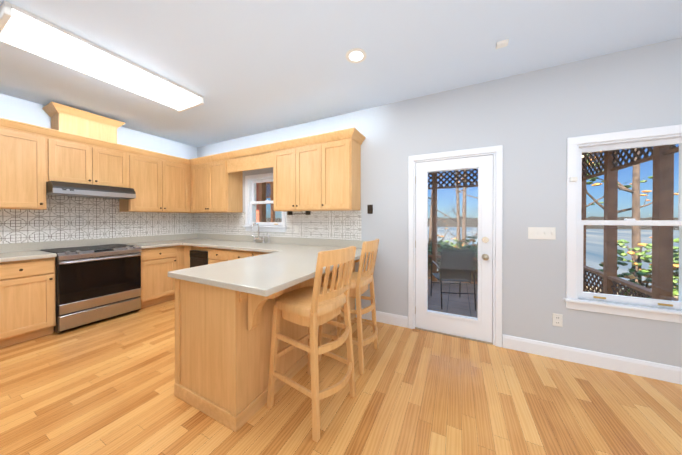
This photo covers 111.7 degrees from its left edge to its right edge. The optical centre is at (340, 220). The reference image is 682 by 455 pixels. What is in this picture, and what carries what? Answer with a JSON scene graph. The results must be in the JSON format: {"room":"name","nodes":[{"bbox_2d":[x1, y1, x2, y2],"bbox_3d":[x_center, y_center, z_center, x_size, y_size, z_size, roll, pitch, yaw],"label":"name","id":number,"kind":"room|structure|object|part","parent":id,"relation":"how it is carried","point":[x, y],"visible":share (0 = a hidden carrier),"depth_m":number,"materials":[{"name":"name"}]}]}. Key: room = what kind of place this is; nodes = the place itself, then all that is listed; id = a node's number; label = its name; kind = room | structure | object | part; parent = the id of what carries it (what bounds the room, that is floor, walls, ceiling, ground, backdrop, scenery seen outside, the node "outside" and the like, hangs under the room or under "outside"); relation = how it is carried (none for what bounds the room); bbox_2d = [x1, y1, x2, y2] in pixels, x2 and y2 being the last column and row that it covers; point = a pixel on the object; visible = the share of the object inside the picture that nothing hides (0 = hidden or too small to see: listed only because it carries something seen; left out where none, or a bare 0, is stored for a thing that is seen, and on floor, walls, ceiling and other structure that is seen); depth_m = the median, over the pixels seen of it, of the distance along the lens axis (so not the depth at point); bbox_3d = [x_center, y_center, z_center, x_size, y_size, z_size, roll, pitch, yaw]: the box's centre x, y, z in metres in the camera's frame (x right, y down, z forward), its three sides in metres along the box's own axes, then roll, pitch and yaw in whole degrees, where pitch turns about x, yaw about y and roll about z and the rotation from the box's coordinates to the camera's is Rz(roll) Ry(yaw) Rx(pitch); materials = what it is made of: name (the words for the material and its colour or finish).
{"room":"kitchen","nodes":[
{"label":"kitchen","id":0,"kind":"room"},
{"bbox_2d":[0,93,196,243],"bbox_3d":[-4.391,-0.073,1.734,0.160,2.720,6.820,0,0,27],"label":"wall","id":1,"kind":"structure","parent":0,"point":[20,110],"depth_m":3.56,"materials":[{"name":"grey paint"}]},
{"bbox_2d":[0,117,47,209],"bbox_3d":[-3.696,-0.601,2.573,0.318,0.945,0.611,0,0,27],"label":"upper cabinet","id":2,"kind":"object","parent":1,"relation":"attached to","point":[22,183],"depth_m":2.56,"materials":[{"name":"brown wood"}]},
{"bbox_2d":[44,127,99,184],"bbox_3d":[-3.492,-0.768,2.979,0.318,0.615,0.440,0,0,27],"label":"upper cabinet","id":3,"kind":"object","parent":1,"relation":"attached to","point":[68,157],"depth_m":2.88,"materials":[{"name":"brown wood"}]},
{"bbox_2d":[46,181,135,198],"bbox_3d":[-3.330,-0.382,3.079,0.519,0.152,0.758,0,0,27],"label":"under-cabinet range hood","id":4,"kind":"object","parent":3,"relation":"attached to","point":[55,188],"visible":1,"depth_m":2.90,"materials":[{"name":"silver metal"}]},
{"bbox_2d":[48,105,119,144],"bbox_3d":[-3.438,-1.237,3.117,0.288,0.330,0.540,0,0,27],"label":"cover","id":5,"kind":"object","parent":1,"relation":"attached to","point":[64,117],"depth_m":2.98,"materials":[{"name":"brown wood"}]},
{"bbox_2d":[0,195,195,243],"bbox_3d":[-3.582,-0.102,3.156,0.006,0.729,3.210,0,0,27],"label":"tile backsplash","id":6,"kind":"structure","parent":1,"relation":"attached to","point":[60,218],"depth_m":3.20,"materials":[{"name":"white tile"}]},
{"bbox_2d":[100,141,123,187],"bbox_3d":[-3.348,-0.770,3.265,0.318,0.615,0.441,0,0,27],"label":"upper cabinet","id":7,"kind":"object","parent":1,"relation":"attached to","point":[109,151],"depth_m":3.21,"materials":[{"name":"brown wood"}]},
{"bbox_2d":[119,145,167,212],"bbox_3d":[-3.155,-0.607,3.649,0.318,0.945,0.559,0,0,27],"label":"upper cabinet","id":8,"kind":"object","parent":1,"relation":"attached to","point":[144,171],"depth_m":3.56,"materials":[{"name":"brown wood"}]},
{"bbox_2d":[168,155,191,212],"bbox_3d":[-2.977,-0.610,4.003,0.318,0.945,0.475,0,0,27],"label":"upper cabinet","id":9,"kind":"object","parent":1,"relation":"attached to","point":[177,166],"depth_m":3.99,"materials":[{"name":"brown wood"}]},
{"bbox_2d":[0,299,681,454],"bbox_3d":[-0.745,1.348,-0.091,8.320,0.100,6.820,0,0,27],"label":"floor","id":10,"kind":"structure","parent":0,"point":[104,387],"depth_m":1.62,"materials":[{"name":"brown wood"}]},
{"bbox_2d":[0,257,55,347],"bbox_3d":[-3.567,0.846,2.506,0.617,0.872,0.488,0,0,27],"label":"base cabinet","id":11,"kind":"object","parent":10,"relation":"on","point":[27,287],"depth_m":2.42,"materials":[{"name":"brown wood"}]},
{"bbox_2d":[40,244,141,332],"bbox_3d":[-3.227,0.811,3.034,0.708,0.936,0.752,0,0,27],"label":"range","id":12,"kind":"object","parent":10,"relation":"on","point":[95,283],"visible":0.98,"depth_m":2.84,"materials":[{"name":"grey metal"}]},
{"bbox_2d":[140,245,183,307],"bbox_3d":[-2.989,0.839,3.655,0.617,0.872,0.558,0,0,27],"label":"base cabinet","id":13,"kind":"object","parent":10,"relation":"on","point":[156,263],"depth_m":3.48,"materials":[{"name":"brown wood"}]},
{"bbox_2d":[184,245,203,268],"bbox_3d":[-2.732,0.836,4.189,0.597,0.872,0.627,0,0,27],"label":"base cabinet","id":14,"kind":"object","parent":10,"relation":"on","point":[187,249],"depth_m":3.73,"materials":[{"name":"brown wood"}]},
{"bbox_2d":[190,250,207,267],"bbox_3d":[-2.088,0.875,3.836,0.444,0.798,0.575,0,0,27],"label":"dishwasher","id":15,"kind":"object","parent":10,"relation":"on","point":[198,258],"visible":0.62,"depth_m":3.58,"materials":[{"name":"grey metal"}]},
{"bbox_2d":[204,247,255,263],"bbox_3d":[-1.422,0.840,3.536,1.007,0.872,0.617,0,0,27],"label":"base cabinet","id":16,"kind":"object","parent":10,"relation":"on","point":[215,255],"depth_m":3.31,"materials":[{"name":"brown wood"}]},
{"bbox_2d":[168,277,307,431],"bbox_3d":[-0.782,0.850,1.877,0.664,0.872,0.708,0,0,27],"label":"base cabinet","id":17,"kind":"object","parent":10,"relation":"on","point":[223,337],"depth_m":1.55,"materials":[{"name":"brown wood"}]},
{"bbox_2d":[0,233,372,296],"bbox_3d":[-1.929,0.338,2.332,3.697,0.140,3.217,0,0,27],"label":"countertop","id":18,"kind":"structure","parent":17,"relation":"on","point":[284,263],"depth_m":2.49,"materials":[{"name":"stone"}]},
{"bbox_2d":[251,223,269,242],"bbox_3d":[-1.331,0.199,3.667,0.413,0.320,0.180,0,0,27],"label":"bridge faucet","id":19,"kind":"object","parent":18,"relation":"on","point":[262,238],"visible":1,"depth_m":3.69,"materials":[{"name":"silver metal"}]},
{"bbox_2d":[267,246,355,441],"bbox_3d":[-0.181,0.736,1.632,0.503,1.106,0.446,0,0,35],"label":"bar stool","id":20,"kind":"object","parent":10,"relation":"on","point":[314,307],"visible":1,"depth_m":1.50,"materials":[{"name":"brown wood"}]},
{"bbox_2d":[308,270,331,344],"bbox_3d":[-0.547,0.847,2.349,0.660,0.872,0.619,0,0,27],"label":"base cabinet","id":21,"kind":"object","parent":10,"relation":"on","point":[327,328],"depth_m":2.37,"materials":[{"name":"brown wood"}]},
{"bbox_2d":[318,239,378,374],"bbox_3d":[0.093,0.732,2.204,0.507,1.106,0.453,0,0,27],"label":"bar stool","id":22,"kind":"object","parent":10,"relation":"on","point":[360,280],"visible":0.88,"depth_m":2.04,"materials":[{"name":"brown wood"}]},
{"bbox_2d":[0,0,681,146],"bbox_3d":[-0.745,-1.482,-0.108,8.320,0.120,6.820,0,0,27],"label":"ceiling","id":23,"kind":"structure","parent":0,"point":[244,68],"depth_m":1.94,"materials":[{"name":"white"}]},
{"bbox_2d":[0,1,203,111],"bbox_3d":[-2.106,-1.393,2.205,0.490,0.084,1.330,0,0,27],"label":"fluorescent ceiling light","id":24,"kind":"object","parent":23,"relation":"attached to","point":[21,28],"visible":1,"depth_m":1.93,"materials":[{"name":"white plastic"}]},
{"bbox_2d":[346,48,365,62],"bbox_3d":[0.132,-1.432,2.014,0.180,0.006,0.180,0,0,27],"label":"recessed light","id":25,"kind":"object","parent":23,"relation":"in","point":[356,55],"visible":1,"depth_m":2.01,"materials":[{"name":"white plastic"}]},
{"bbox_2d":[496,39,508,48],"bbox_3d":[1.298,-1.421,1.864,0.080,0.024,0.060,0,0,27],"label":"ceiling detector","id":26,"kind":"object","parent":23,"relation":"attached to","point":[502,43],"visible":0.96,"depth_m":1.85,"materials":[{"name":"white plastic"}]},
{"bbox_2d":[197,38,681,366],"bbox_3d":[0.751,-0.080,2.876,8.000,2.720,0.160,0,0,27],"label":"wall","id":27,"kind":"structure","parent":0,"point":[531,122],"depth_m":2.25,"materials":[{"name":"grey paint"}]},
{"bbox_2d":[188,157,207,212],"bbox_3d":[-2.405,-0.611,4.189,0.578,0.945,0.317,0,0,27],"label":"upper cabinet","id":28,"kind":"object","parent":27,"relation":"attached to","point":[198,167],"depth_m":4.07,"materials":[{"name":"brown wood"}]},
{"bbox_2d":[208,153,243,212],"bbox_3d":[-2.016,-0.609,3.994,0.533,0.945,0.317,0,0,27],"label":"upper cabinet","id":29,"kind":"object","parent":27,"relation":"attached to","point":[225,170],"depth_m":3.84,"materials":[{"name":"brown wood"}]},
{"bbox_2d":[243,173,286,231],"bbox_3d":[-1.213,-0.289,3.845,0.920,0.946,0.230,0,0,27],"label":"window","id":30,"kind":"structure","parent":27,"relation":"in","point":[249,179],"depth_m":3.91,"materials":[{"name":"white wood"}]},
{"bbox_3d":[-1.218,-0.307,3.834,0.734,0.756,0.083,0,0,27],"label":"kitchen window sashes","id":31,"kind":"part","parent":30,"relation":"part of","materials":[{"name":"white wood"}]},
{"bbox_2d":[196,210,360,239],"bbox_3d":[-1.297,0.057,3.813,3.500,0.404,0.006,0,0,27],"label":"tile backsplash","id":32,"kind":"structure","parent":27,"relation":"attached to","point":[341,225],"depth_m":3.44,"materials":[{"name":"white tile"}]},
{"bbox_2d":[272,138,299,211],"bbox_3d":[-0.692,-0.605,3.328,0.471,0.945,0.317,0,0,27],"label":"upper cabinet","id":33,"kind":"object","parent":27,"relation":"attached to","point":[285,154],"depth_m":3.19,"materials":[{"name":"brown wood"}]},
{"bbox_2d":[287,211,309,214],"bbox_3d":[-0.604,-0.105,3.299,0.340,0.054,0.100,0,0,27],"label":"towel holder","id":34,"kind":"object","parent":33,"relation":"attached to","point":[305,213],"visible":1,"depth_m":3.27,"materials":[{"name":"brown metal"}]},
{"bbox_2d":[300,133,323,210],"bbox_3d":[-0.358,-0.604,3.160,0.519,0.945,0.317,0,0,27],"label":"upper cabinet","id":35,"kind":"object","parent":27,"relation":"attached to","point":[320,172],"depth_m":3.00,"materials":[{"name":"brown wood"}]},
{"bbox_2d":[324,129,363,210],"bbox_3d":[-0.024,-0.603,2.992,0.472,0.945,0.317,0,0,27],"label":"upper cabinet","id":36,"kind":"object","parent":27,"relation":"attached to","point":[342,148],"depth_m":2.84,"materials":[{"name":"brown wood"}]},
{"bbox_2d":[367,205,372,213],"bbox_3d":[0.371,-0.143,2.967,0.070,0.115,0.015,0,0,27],"label":"light switch","id":37,"kind":"object","parent":27,"relation":"attached to","point":[369,209],"visible":1,"depth_m":2.96,"materials":[{"name":"brown plastic"}]},
{"bbox_2d":[356,308,407,327],"bbox_3d":[0.499,1.215,2.910,0.667,0.130,0.014,0,0,27],"label":"baseboard","id":38,"kind":"structure","parent":27,"relation":"attached to","point":[383,317],"depth_m":2.86,"materials":[{"name":"white wood"}]},
{"bbox_2d":[415,155,492,342],"bbox_3d":[1.215,0.295,2.555,0.776,1.946,0.128,0,0,27],"label":"door leaf","id":39,"kind":"structure","parent":27,"relation":"in","point":[479,327],"depth_m":2.52,"materials":[{"name":"white wood"}]},
{"bbox_2d":[408,145,502,346],"bbox_3d":[1.255,0.271,2.624,0.924,2.062,0.200,0,0,27],"label":"door frame","id":40,"kind":"structure","parent":27,"relation":"attached to","point":[497,151],"depth_m":2.41,"materials":[{"name":"white painted wood"}]},
{"bbox_2d":[528,227,555,239],"bbox_3d":[1.904,0.122,2.198,0.200,0.113,0.015,0,0,27],"label":"switch plate","id":41,"kind":"object","parent":27,"relation":"attached to","point":[542,233],"visible":1,"depth_m":2.19,"materials":[{"name":"white plastic"}]},
{"bbox_2d":[552,313,562,326],"bbox_3d":[2.013,0.927,2.151,0.072,0.115,0.008,0,0,27],"label":"electrical outlet plate","id":42,"kind":"object","parent":27,"relation":"attached to","point":[557,319],"visible":1,"depth_m":2.15,"materials":[{"name":"white plastic"}]},
{"bbox_2d":[502,334,681,384],"bbox_3d":[2.950,1.222,1.676,2.947,0.130,0.018,0,0,27],"label":"baseboard","id":43,"kind":"structure","parent":27,"relation":"attached to","point":[657,371],"depth_m":2.02,"materials":[{"name":"white wood"}]},
{"bbox_2d":[563,124,681,322],"bbox_3d":[2.473,0.027,1.993,0.880,1.556,0.230,0,0,27],"label":"window","id":44,"kind":"structure","parent":27,"relation":"in","point":[571,299],"depth_m":2.00,"materials":[{"name":"white wood"}]},
{"bbox_2d":[570,177,576,181],"bbox_3d":[2.087,-0.370,2.076,0.045,0.040,0.025,0,0,27],"label":"sensor","id":45,"kind":"object","parent":44,"relation":"attached to","point":[572,179],"visible":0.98,"depth_m":2.07,"materials":[{"name":"white plastic"}]},
{"bbox_3d":[2.467,0.014,1.983,0.674,1.356,0.083,0,0,27],"label":"right window sashes","id":46,"kind":"part","parent":44,"relation":"part of","materials":[{"name":"white wood"}]},
{"label":"outside","id":47,"kind":"structure","parent":0,"visible":0},
{"bbox_2d":[428,279,477,317],"bbox_3d":[-0.628,1.460,5.240,10.020,0.150,2.790,0,0,27],"label":"floor","id":48,"kind":"structure","parent":47,"point":[456,303],"depth_m":4.07,"materials":[{"name":"wood"}]},
{"bbox_2d":[431,250,475,309],"bbox_3d":[1.870,0.929,3.912,0.522,0.932,0.642,0,0,7],"label":"patio chair","id":49,"kind":"object","parent":48,"relation":"on","point":[459,269],"depth_m":3.70,"materials":[{"name":"black metal"}]},
{"bbox_2d":[256,144,678,300],"bbox_3d":[-0.470,-0.025,5.324,10.220,2.820,3.082,0,0,27],"label":"porch","id":50,"kind":"object","parent":48,"relation":"on","point":[608,282],"depth_m":3.32,"materials":[{"name":"brown wood"}]},
{"bbox_2d":[266,216,678,229],"bbox_3d":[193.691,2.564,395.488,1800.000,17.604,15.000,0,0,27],"label":"hill","id":51,"kind":"structure","parent":47,"point":[473,222],"depth_m":377.57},
{"bbox_2d":[428,227,678,288],"bbox_3d":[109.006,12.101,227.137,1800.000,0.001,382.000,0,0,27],"label":"lake","id":52,"kind":"structure","parent":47,"point":[594,243],"depth_m":138.68,"materials":[{"name":"liquid"}]},
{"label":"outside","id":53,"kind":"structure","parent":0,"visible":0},
{"bbox_2d":[450,281,677,298],"bbox_3d":[20.451,8.771,28.752,180.000,9.300,60.000,0,0,27],"label":"slope","id":54,"kind":"structure","parent":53,"point":[596,289],"depth_m":36.06,"materials":[{"name":"green plant"}]},
{"bbox_2d":[428,148,678,298],"bbox_3d":[6.333,-0.860,10.174,11.181,14.004,12.258,0,0,27],"label":"trees","id":55,"kind":"object","parent":54,"relation":"on","point":[636,232],"depth_m":5.30,"materials":[{"name":"green plant"}]}
]}

